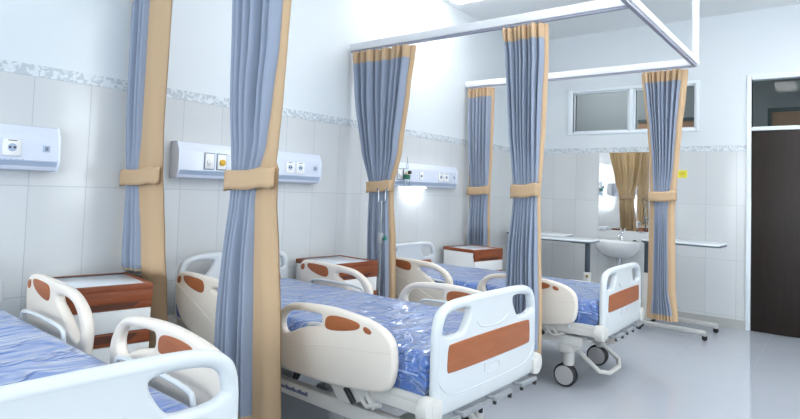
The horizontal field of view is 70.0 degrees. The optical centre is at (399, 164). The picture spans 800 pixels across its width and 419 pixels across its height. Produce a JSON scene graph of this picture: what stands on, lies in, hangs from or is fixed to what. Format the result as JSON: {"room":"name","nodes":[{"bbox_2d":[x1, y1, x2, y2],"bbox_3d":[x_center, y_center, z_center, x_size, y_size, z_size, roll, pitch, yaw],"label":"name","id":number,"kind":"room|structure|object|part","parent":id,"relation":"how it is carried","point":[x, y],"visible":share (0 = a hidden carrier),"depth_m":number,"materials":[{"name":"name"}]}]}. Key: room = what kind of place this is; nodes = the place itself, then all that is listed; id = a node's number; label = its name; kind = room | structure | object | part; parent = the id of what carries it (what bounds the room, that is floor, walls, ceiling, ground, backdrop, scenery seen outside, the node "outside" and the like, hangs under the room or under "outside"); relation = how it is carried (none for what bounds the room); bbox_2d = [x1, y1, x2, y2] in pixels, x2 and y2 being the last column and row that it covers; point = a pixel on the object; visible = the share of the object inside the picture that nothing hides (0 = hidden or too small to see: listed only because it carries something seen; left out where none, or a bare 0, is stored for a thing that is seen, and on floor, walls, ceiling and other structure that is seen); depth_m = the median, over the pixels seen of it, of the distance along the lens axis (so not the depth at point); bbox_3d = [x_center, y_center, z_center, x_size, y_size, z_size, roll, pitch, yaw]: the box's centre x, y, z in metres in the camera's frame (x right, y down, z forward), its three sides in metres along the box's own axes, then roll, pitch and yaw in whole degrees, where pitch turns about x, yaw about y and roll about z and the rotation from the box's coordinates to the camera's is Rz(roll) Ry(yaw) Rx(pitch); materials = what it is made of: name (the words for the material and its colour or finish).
{"room":"hospital room","nodes":[
{"label":"hospital room","id":0,"kind":"room"},
{"bbox_2d":[0,0,512,322],"bbox_3d":[-1.422,-0.233,3.984,0.143,3.470,10.183,0,-3,38],"label":"wall","id":1,"kind":"structure","parent":0,"point":[64,64],"depth_m":4.00,"materials":[{"name":"white tile"}]},
{"bbox_2d":[0,123,61,171],"bbox_3d":[-2.286,-0.114,2.659,0.128,0.250,1.280,0,-3,38],"label":"panel","id":2,"kind":"object","parent":1,"relation":"attached to","point":[22,147],"visible":1,"depth_m":3.03,"materials":[{"name":"white plastic"}]},
{"bbox_2d":[2,138,21,155],"bbox_3d":[-2.007,-0.092,2.955,0.009,0.087,0.086,0,-3,38],"label":"power socket","id":3,"kind":"object","parent":2,"relation":"attached to","point":[10,146],"depth_m":2.95,"materials":[{"name":"white plastic"}]},
{"bbox_2d":[43,146,49,151],"bbox_3d":[-1.909,-0.087,3.084,0.005,0.035,0.035,0,-3,38],"label":"switch","id":4,"kind":"object","parent":2,"relation":"attached to","point":[45,148],"depth_m":3.08,"materials":[{"name":"grey plastic"}]},
{"bbox_2d":[170,141,321,183],"bbox_3d":[-1.067,0.002,4.222,0.128,0.250,1.280,0,-3,38],"label":"panel","id":5,"kind":"object","parent":1,"relation":"attached to","point":[188,159],"visible":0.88,"depth_m":3.93,"materials":[{"name":"white plastic"}]},
{"bbox_2d":[204,152,214,169],"bbox_3d":[-1.284,-0.026,3.866,0.031,0.115,0.080,0,-3,38],"label":"outlet","id":6,"kind":"object","parent":5,"relation":"attached to","point":[209,157],"depth_m":3.86,"materials":[{"name":"white plastic"}]},
{"bbox_2d":[216,153,226,170],"bbox_3d":[-1.224,-0.020,3.942,0.031,0.115,0.080,0,-3,38],"label":"outlet","id":7,"kind":"object","parent":5,"relation":"attached to","point":[221,158],"depth_m":3.93,"materials":[{"name":"white plastic"}]},
{"bbox_2d":[285,161,294,172],"bbox_3d":[-0.854,0.018,4.435,0.009,0.087,0.086,0,-3,38],"label":"power socket","id":8,"kind":"object","parent":5,"relation":"attached to","point":[289,165],"depth_m":4.43,"materials":[{"name":"white plastic"}]},
{"bbox_2d":[296,162,304,173],"bbox_3d":[-0.789,0.024,4.518,0.009,0.087,0.086,0,-3,38],"label":"power socket","id":9,"kind":"object","parent":5,"relation":"attached to","point":[300,166],"depth_m":4.51,"materials":[{"name":"white plastic"}]},
{"bbox_2d":[394,162,457,188],"bbox_3d":[0.222,0.114,5.876,0.128,0.250,1.280,0,-3,38],"label":"panel","id":10,"kind":"object","parent":1,"relation":"attached to","point":[422,176],"visible":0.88,"depth_m":5.90,"materials":[{"name":"white plastic"}]},
{"bbox_2d":[397,168,402,179],"bbox_3d":[0.005,0.087,5.520,0.031,0.115,0.080,0,-3,38],"label":"outlet","id":11,"kind":"object","parent":10,"relation":"attached to","point":[400,170],"depth_m":5.51,"materials":[{"name":"white plastic"}]},
{"bbox_2d":[403,168,408,179],"bbox_3d":[0.065,0.092,5.596,0.031,0.115,0.080,0,-3,38],"label":"outlet","id":12,"kind":"object","parent":10,"relation":"attached to","point":[405,170],"depth_m":5.59,"materials":[{"name":"white plastic"}]},
{"bbox_2d":[403,157,411,178],"bbox_3d":[0.073,0.086,5.518,0.080,0.330,0.068,0,-3,38],"label":"flowmeter","id":13,"kind":"object","parent":10,"relation":"attached to","point":[405,176],"visible":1,"depth_m":5.50,"materials":[{"name":"teal plastic"}]},
{"bbox_2d":[438,173,442,180],"bbox_3d":[0.435,0.131,6.089,0.009,0.087,0.086,0,-3,38],"label":"power socket","id":14,"kind":"object","parent":10,"relation":"attached to","point":[440,175],"depth_m":6.08,"materials":[{"name":"white plastic"}]},
{"bbox_2d":[444,173,448,181],"bbox_3d":[0.500,0.136,6.172,0.009,0.087,0.086,0,-3,38],"label":"power socket","id":15,"kind":"object","parent":10,"relation":"attached to","point":[446,175],"depth_m":6.17,"materials":[{"name":"white plastic"}]},
{"bbox_2d":[281,320,799,418],"bbox_3d":[1.451,1.605,2.921,5.980,0.100,12.240,0,-3,38],"label":"floor","id":16,"kind":"structure","parent":0,"point":[663,373],"depth_m":4.26,"materials":[{"name":"tile"}]},
{"bbox_2d":[52,272,152,363],"bbox_3d":[-1.664,1.041,3.092,0.442,0.829,0.460,4,-3,-42],"label":"base cabinet","id":17,"kind":"object","parent":16,"relation":"on","point":[112,298],"visible":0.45,"depth_m":2.99,"materials":[{"name":"white"}]},
{"bbox_2d":[55,274,144,287],"bbox_3d":[-1.655,0.648,3.115,0.404,0.028,0.407,4,-3,-42],"label":"tray","id":18,"kind":"object","parent":17,"relation":"on","point":[92,280],"depth_m":3.15,"materials":[{"name":"white plastic"}]},
{"bbox_3d":[-1.513,0.811,2.943,0.430,0.113,0.022,4,-3,-42],"label":"drawer","id":19,"kind":"part","parent":17,"relation":"part of","materials":[{"name":"white wood"}]},
{"bbox_3d":[-1.524,1.144,2.929,0.430,0.414,0.022,4,-3,-42],"label":"door","id":20,"kind":"part","parent":17,"relation":"part of","materials":[{"name":"white"}]},
{"bbox_2d":[0,273,238,418],"bbox_3d":[-1.473,0.924,1.830,2.101,0.964,1.075,0,-3,40],"label":"hospital bed","id":21,"kind":"object","parent":16,"relation":"on","point":[49,369],"visible":1,"depth_m":1.75,"materials":[{"name":"white plastic"}]},
{"bbox_3d":[-2.251,0.681,2.484,0.045,0.474,0.889,0,-3,40],"label":"headboard","id":22,"kind":"part","parent":21,"relation":"part of","materials":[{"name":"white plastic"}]},
{"bbox_3d":[-1.554,0.713,2.589,0.732,0.375,0.044,0,-3,40],"label":"rail","id":23,"kind":"part","parent":21,"relation":"part of","materials":[{"name":"beige plastic"}]},
{"bbox_3d":[-1.492,0.742,1.832,1.964,0.172,0.904,0,-3,40],"label":"mattress","id":24,"kind":"part","parent":21,"relation":"part of","materials":[{"name":"blue fabric"}]},
{"bbox_3d":[-0.724,0.675,1.183,0.045,0.474,0.889,0,-3,40],"label":"footboard","id":25,"kind":"part","parent":21,"relation":"part of","materials":[{"name":"white plastic"}]},
{"bbox_3d":[-0.798,0.714,1.945,0.803,0.350,0.044,0,-3,40],"label":"rail","id":26,"kind":"part","parent":21,"relation":"part of","materials":[{"name":"beige plastic"}]},
{"bbox_2d":[296,255,377,294],"bbox_3d":[-0.515,1.157,4.546,0.460,0.805,0.470,0,-3,42],"label":"base cabinet","id":27,"kind":"object","parent":16,"relation":"on","point":[368,268],"visible":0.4,"depth_m":4.52,"materials":[{"name":"white"}]},
{"bbox_2d":[305,256,368,263],"bbox_3d":[-0.507,0.775,4.568,0.407,0.027,0.430,0,-3,42],"label":"tray","id":28,"kind":"object","parent":27,"relation":"on","point":[329,259],"depth_m":4.61,"materials":[{"name":"white plastic"}]},
{"bbox_3d":[-0.349,0.934,4.412,0.022,0.110,0.458,0,-3,42],"label":"drawer","id":29,"kind":"part","parent":27,"relation":"part of","materials":[{"name":"white wood"}]},
{"bbox_2d":[168,250,541,418],"bbox_3d":[-0.355,1.049,3.288,2.101,0.920,1.034,0,-3,40],"label":"hospital bed","id":30,"kind":"object","parent":16,"relation":"on","point":[453,354],"visible":0.84,"depth_m":2.68,"materials":[{"name":"white plastic"}]},
{"bbox_3d":[-1.087,0.829,3.275,0.732,0.375,0.044,0,-3,40],"label":"rail","id":31,"kind":"part","parent":30,"relation":"part of","materials":[{"name":"beige plastic"}]},
{"bbox_3d":[-1.130,0.830,3.946,0.045,0.474,0.889,0,-3,40],"label":"headboard","id":32,"kind":"part","parent":30,"relation":"part of","materials":[{"name":"white plastic"}]},
{"bbox_3d":[-0.362,0.891,3.305,1.964,0.172,0.904,0,-3,40],"label":"mattress","id":33,"kind":"part","parent":30,"relation":"part of","materials":[{"name":"blue"}]},
{"bbox_3d":[-0.289,1.084,2.840,0.315,0.186,0.060,0,-3,40],"label":"lift arm","id":34,"kind":"part","parent":30,"relation":"part of","materials":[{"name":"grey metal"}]},
{"bbox_3d":[-0.465,0.883,4.025,0.732,0.375,0.044,0,-3,40],"label":"rail","id":35,"kind":"part","parent":30,"relation":"part of","materials":[{"name":"beige plastic"}]},
{"bbox_3d":[-0.322,0.831,2.641,0.803,0.350,0.044,0,-3,40],"label":"rail","id":36,"kind":"part","parent":30,"relation":"part of","materials":[{"name":"beige plastic"}]},
{"bbox_3d":[-0.365,1.191,3.285,1.720,0.135,0.850,0,-3,40],"label":"frame","id":37,"kind":"part","parent":30,"relation":"part of","materials":[{"name":"grey paint"}]},
{"bbox_3d":[0.300,0.886,3.392,0.803,0.350,0.044,0,-3,40],"label":"rail","id":38,"kind":"part","parent":30,"relation":"part of","materials":[{"name":"beige plastic"}]},
{"bbox_3d":[0.236,1.055,2.525,0.216,0.020,0.160,0,-3,40],"label":"crank handle","id":39,"kind":"part","parent":30,"relation":"part of","materials":[{"name":"grey metal"}]},
{"bbox_3d":[0.414,0.825,2.667,0.045,0.474,0.889,0,-3,40],"label":"footboard","id":40,"kind":"part","parent":30,"relation":"part of","materials":[{"name":"white plastic"}]},
{"bbox_3d":[0.402,1.070,2.724,0.216,0.020,0.160,0,-3,40],"label":"crank handle","id":41,"kind":"part","parent":30,"relation":"part of","materials":[{"name":"grey metal"}]},
{"bbox_3d":[0.567,1.084,2.924,0.216,0.020,0.160,0,-3,40],"label":"crank handle","id":42,"kind":"part","parent":30,"relation":"part of","materials":[{"name":"grey metal"}]},
{"bbox_2d":[376,188,387,295],"bbox_3d":[-0.097,0.873,4.382,0.284,1.385,0.422,0,-3,38],"label":"stand","id":43,"kind":"object","parent":16,"relation":"on","point":[381,237],"visible":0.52,"depth_m":4.43,"materials":[{"name":"grey metal"}]},
{"bbox_2d":[443,245,502,270],"bbox_3d":[0.782,1.284,6.180,0.475,0.784,0.446,4,-3,-43],"label":"bedside cabinet","id":44,"kind":"object","parent":16,"relation":"on","point":[477,256],"visible":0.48,"depth_m":6.05,"materials":[{"name":"white wood"}]},
{"bbox_2d":[452,245,493,249],"bbox_3d":[0.790,0.911,6.201,0.434,0.026,0.395,4,-3,-43],"label":"tray","id":45,"kind":"object","parent":44,"relation":"on","point":[458,247],"depth_m":6.19,"materials":[{"name":"white plastic"}]},
{"bbox_3d":[0.931,1.066,6.038,0.463,0.107,0.021,4,-3,-43],"label":"drawer","id":46,"kind":"part","parent":44,"relation":"part of","materials":[{"name":"white wood"}]},
{"bbox_2d":[396,242,643,386],"bbox_3d":[0.868,1.184,4.865,2.101,0.874,1.034,0,-3,38],"label":"hospital bed","id":47,"kind":"object","parent":16,"relation":"on","point":[576,314],"visible":0.66,"depth_m":4.21,"materials":[{"name":"white plastic"}]},
{"bbox_3d":[0.074,0.985,5.498,0.045,0.474,0.889,0,-3,38],"label":"headboard","id":48,"kind":"part","parent":47,"relation":"part of","materials":[{"name":"white plastic"}]},
{"bbox_3d":[0.137,0.985,4.829,0.732,0.375,0.044,0,-3,38],"label":"rail","id":49,"kind":"part","parent":47,"relation":"part of","materials":[{"name":"beige plastic"}]},
{"bbox_3d":[0.860,1.048,4.881,1.964,0.172,0.904,0,-3,38],"label":"mattress","id":50,"kind":"part","parent":47,"relation":"part of","materials":[{"name":"blue fabric"}]},
{"bbox_3d":[0.920,0.989,4.218,0.803,0.350,0.044,0,-3,38],"label":"rail","id":51,"kind":"part","parent":47,"relation":"part of","materials":[{"name":"beige plastic"}]},
{"bbox_3d":[0.859,1.303,4.863,1.720,0.135,0.850,0,-3,38],"label":"frame","id":52,"kind":"part","parent":47,"relation":"part of","materials":[{"name":"grey paint"}]},
{"bbox_3d":[1.509,1.358,4.973,0.803,0.350,0.044,0,-3,38],"label":"rail","id":53,"kind":"part","parent":47,"relation":"part of","materials":[{"name":"beige plastic"}]},
{"bbox_3d":[1.481,1.213,4.118,0.216,0.020,0.160,0,-3,38],"label":"crank handle","id":54,"kind":"part","parent":47,"relation":"part of","materials":[{"name":"grey metal"}]},
{"bbox_3d":[1.655,0.983,4.266,0.045,0.474,0.889,0,-3,38],"label":"footboard","id":55,"kind":"part","parent":47,"relation":"part of","materials":[{"name":"white plastic"}]},
{"bbox_3d":[1.641,1.228,4.323,0.216,0.020,0.160,0,-3,38],"label":"crank handle","id":56,"kind":"part","parent":47,"relation":"part of","materials":[{"name":"grey metal"}]},
{"bbox_3d":[1.800,1.242,4.528,0.216,0.020,0.160,0,-3,38],"label":"crank handle","id":57,"kind":"part","parent":47,"relation":"part of","materials":[{"name":"grey metal"}]},
{"bbox_2d":[507,230,572,236],"bbox_3d":[1.733,1.299,7.172,0.764,0.908,0.558,0,-3,38],"label":"table","id":58,"kind":"object","parent":16,"relation":"on","point":[542,232],"visible":0.15,"depth_m":7.01,"materials":[{"name":"silver metal"}]},
{"bbox_2d":[541,235,599,281],"bbox_3d":[1.818,1.269,6.437,0.764,0.908,0.558,0,-3,34],"label":"table","id":59,"kind":"object","parent":16,"relation":"on","point":[587,241],"visible":0.36,"depth_m":6.25,"materials":[{"name":"white laminate"}]},
{"bbox_2d":[637,238,726,340],"bbox_3d":[2.942,1.268,5.974,0.782,0.944,0.558,0,-3,41],"label":"table","id":60,"kind":"object","parent":16,"relation":"on","point":[647,322],"visible":0.74,"depth_m":5.96,"materials":[{"name":"silver metal"}]},
{"bbox_2d":[440,0,799,39],"bbox_3d":[0.940,-2.017,2.269,5.980,0.100,10.183,0,-3,38],"label":"ceiling","id":61,"kind":"structure","parent":0,"point":[666,11],"depth_m":6.43,"materials":[{"name":"white paint"}]},
{"bbox_2d":[452,0,477,3],"bbox_3d":[0.553,-1.771,5.726,0.320,0.110,0.640,0,-3,38],"label":"ceiling light","id":62,"kind":"object","parent":61,"relation":"attached to","point":[455,1],"visible":1,"depth_m":5.94,"materials":[{"name":"white"}]},
{"bbox_2d":[350,0,699,88],"bbox_3d":[0.539,-1.444,4.394,2.455,0.882,4.032,0,-3,38],"label":"rail","id":63,"kind":"object","parent":61,"relation":"hanging from","point":[691,59],"visible":0.98,"depth_m":4.56,"materials":[{"name":"white metal"}]},
{"bbox_2d":[119,0,172,347],"bbox_3d":[-1.471,0.048,3.372,0.494,2.322,0.201,0,-3,38],"label":"curtain","id":64,"kind":"object","parent":63,"relation":"hanging from","point":[143,256],"visible":0.75,"depth_m":3.35,"materials":[{"name":"blue fabric"}]},
{"bbox_3d":[-1.563,0.078,3.430,0.243,2.160,0.157,0,-3,38],"label":"panel","id":65,"kind":"part","parent":64,"relation":"part of","materials":[{"name":"blue fabric"}]},
{"bbox_2d":[214,0,291,418],"bbox_3d":[-0.705,0.044,2.704,0.476,2.322,0.113,0,-3,38],"label":"curtain","id":66,"kind":"object","parent":63,"relation":"hanging from","point":[248,305],"visible":0.91,"depth_m":2.67,"materials":[{"name":"blue fabric"}]},
{"bbox_2d":[353,44,415,298],"bbox_3d":[-0.197,0.156,4.837,0.670,2.322,0.118,0,-3,38],"label":"curtain","id":67,"kind":"object","parent":63,"relation":"hanging from","point":[382,78],"visible":0.85,"depth_m":4.80,"materials":[{"name":"blue fabric"}]},
{"bbox_2d":[467,87,494,246],"bbox_3d":[0.911,0.270,6.548,0.339,2.322,0.189,0,-3,38],"label":"curtain","id":68,"kind":"object","parent":63,"relation":"hanging from","point":[480,100],"visible":0.77,"depth_m":6.49,"materials":[{"name":"blue fabric"}]},
{"bbox_3d":[0.532,-1.052,4.384,2.455,0.063,0.050,0,-3,38],"label":"cross rail","id":69,"kind":"part","parent":63,"relation":"part of","materials":[{"name":"white metal"}]},
{"bbox_2d":[502,22,548,354],"bbox_3d":[0.847,0.155,4.030,0.348,2.322,0.108,0,-3,38],"label":"curtain","id":70,"kind":"object","parent":63,"relation":"hanging from","point":[526,47],"visible":0.87,"depth_m":4.00,"materials":[{"name":"blue fabric"}]},
{"bbox_3d":[1.747,-0.941,5.943,2.455,0.063,0.050,0,-3,38],"label":"cross rail","id":71,"kind":"part","parent":63,"relation":"part of","materials":[{"name":"white metal"}]},
{"bbox_3d":[1.470,-1.052,3.640,0.050,0.050,3.920,0,-3,38],"label":"rail","id":72,"kind":"part","parent":63,"relation":"part of","materials":[{"name":"white metal"}]},
{"bbox_2d":[641,68,687,321],"bbox_3d":[2.433,0.266,5.309,0.414,2.322,0.094,0,-3,38],"label":"curtain","id":73,"kind":"object","parent":63,"relation":"hanging from","point":[664,92],"visible":1,"depth_m":5.30,"materials":[{"name":"blue fabric"}]},
{"bbox_3d":[2.706,-1.374,5.226,0.052,0.802,0.052,0,-3,38],"label":"drop rod","id":74,"kind":"part","parent":63,"relation":"part of","materials":[{"name":"white metal"}]},
{"bbox_2d":[541,4,799,320],"bbox_3d":[4.016,0.045,6.100,5.840,3.470,0.143,0,-3,38],"label":"wall","id":75,"kind":"structure","parent":0,"point":[710,205],"depth_m":6.52,"materials":[{"name":"white tile"}]},
{"bbox_2d":[594,229,641,265],"bbox_3d":[2.581,1.042,6.788,0.536,0.565,0.425,0,-3,38],"label":"basin","id":76,"kind":"object","parent":75,"relation":"attached to","point":[620,249],"visible":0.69,"depth_m":6.66,"materials":[{"name":"white ceramic"}]},
{"bbox_3d":[2.582,1.005,6.790,0.536,0.209,0.424,0,-3,38],"label":"bowl","id":77,"kind":"part","parent":76,"relation":"part of","materials":[{"name":"white ceramic"}]},
{"bbox_2d":[618,229,622,239],"bbox_3d":[2.659,0.837,6.888,0.048,0.143,0.138,0,-3,38],"label":"tap","id":78,"kind":"object","parent":76,"relation":"on","point":[620,236],"depth_m":6.90,"materials":[{"name":"silver metal"}]},
{"bbox_2d":[598,151,648,232],"bbox_3d":[2.730,0.326,6.984,0.600,0.976,0.018,0,-3,38],"label":"mirror","id":79,"kind":"object","parent":75,"relation":"attached to","point":[623,176],"visible":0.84,"depth_m":6.98,"materials":[{"name":"clear glass"}]},
{"bbox_2d":[567,80,699,134],"bbox_3d":[2.833,-0.678,7.026,1.550,0.587,0.098,0,-3,38],"label":"window","id":80,"kind":"structure","parent":75,"relation":"in","point":[631,90],"depth_m":7.02,"materials":[{"name":"white paint"}]},
{"bbox_3d":[2.551,-0.674,7.245,0.693,0.514,0.040,0,-3,38],"label":"sash","id":81,"kind":"part","parent":80,"relation":"part of","materials":[{"name":"white paint"}]},
{"bbox_3d":[3.141,-0.675,6.784,0.689,0.514,0.040,0,-3,38],"label":"sash","id":82,"kind":"part","parent":80,"relation":"part of","materials":[{"name":"white paint"}]},
{"bbox_2d":[678,170,686,177],"bbox_3d":[3.260,0.104,6.597,0.104,0.088,0.002,0,-3,38],"label":"sticker","id":83,"kind":"object","parent":75,"relation":"attached to","point":[681,173],"visible":0.93,"depth_m":6.59,"materials":[{"name":"yellow paper"}]},
{"bbox_2d":[640,306,744,329],"bbox_3d":[3.863,1.725,6.006,5.688,0.098,0.012,0,-3,38],"label":"baseboard","id":84,"kind":"structure","parent":75,"relation":"attached to","point":[723,322],"depth_m":6.28,"materials":[{"name":"grey tile"}]},
{"bbox_2d":[745,70,799,337],"bbox_3d":[4.163,0.395,5.902,1.004,2.764,0.155,0,-3,38],"label":"door","id":85,"kind":"structure","parent":75,"relation":"in","point":[772,273],"depth_m":6.03,"materials":[{"name":"brown wood"}]},
{"bbox_2d":[576,78,799,130],"bbox_3d":[4.547,0.189,7.010,6.040,3.300,1.957,0,-3,38],"label":"wall","id":86,"kind":"structure","parent":0,"point":[602,111],"depth_m":8.85,"materials":[{"name":"grey paint"}]},
{"bbox_2d":[638,117,693,128],"bbox_3d":[4.075,-0.404,8.503,1.020,0.585,0.050,0,-3,38],"label":"trim","id":87,"kind":"structure","parent":86,"relation":"attached to","point":[689,121],"depth_m":8.42,"materials":[{"name":"brown wood"}]},
{"bbox_3d":[4.080,-0.378,8.510,1.020,0.535,0.030,0,-3,38],"label":"board panel","id":88,"kind":"part","parent":87,"relation":"part of","materials":[{"name":"brown"}]},
{"bbox_2d":[768,107,799,125],"bbox_3d":[5.388,0.556,7.412,1.048,2.660,0.050,0,-3,38],"label":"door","id":89,"kind":"structure","parent":86,"relation":"in","point":[783,116],"depth_m":7.67,"materials":[{"name":"brown wood"}]}
]}

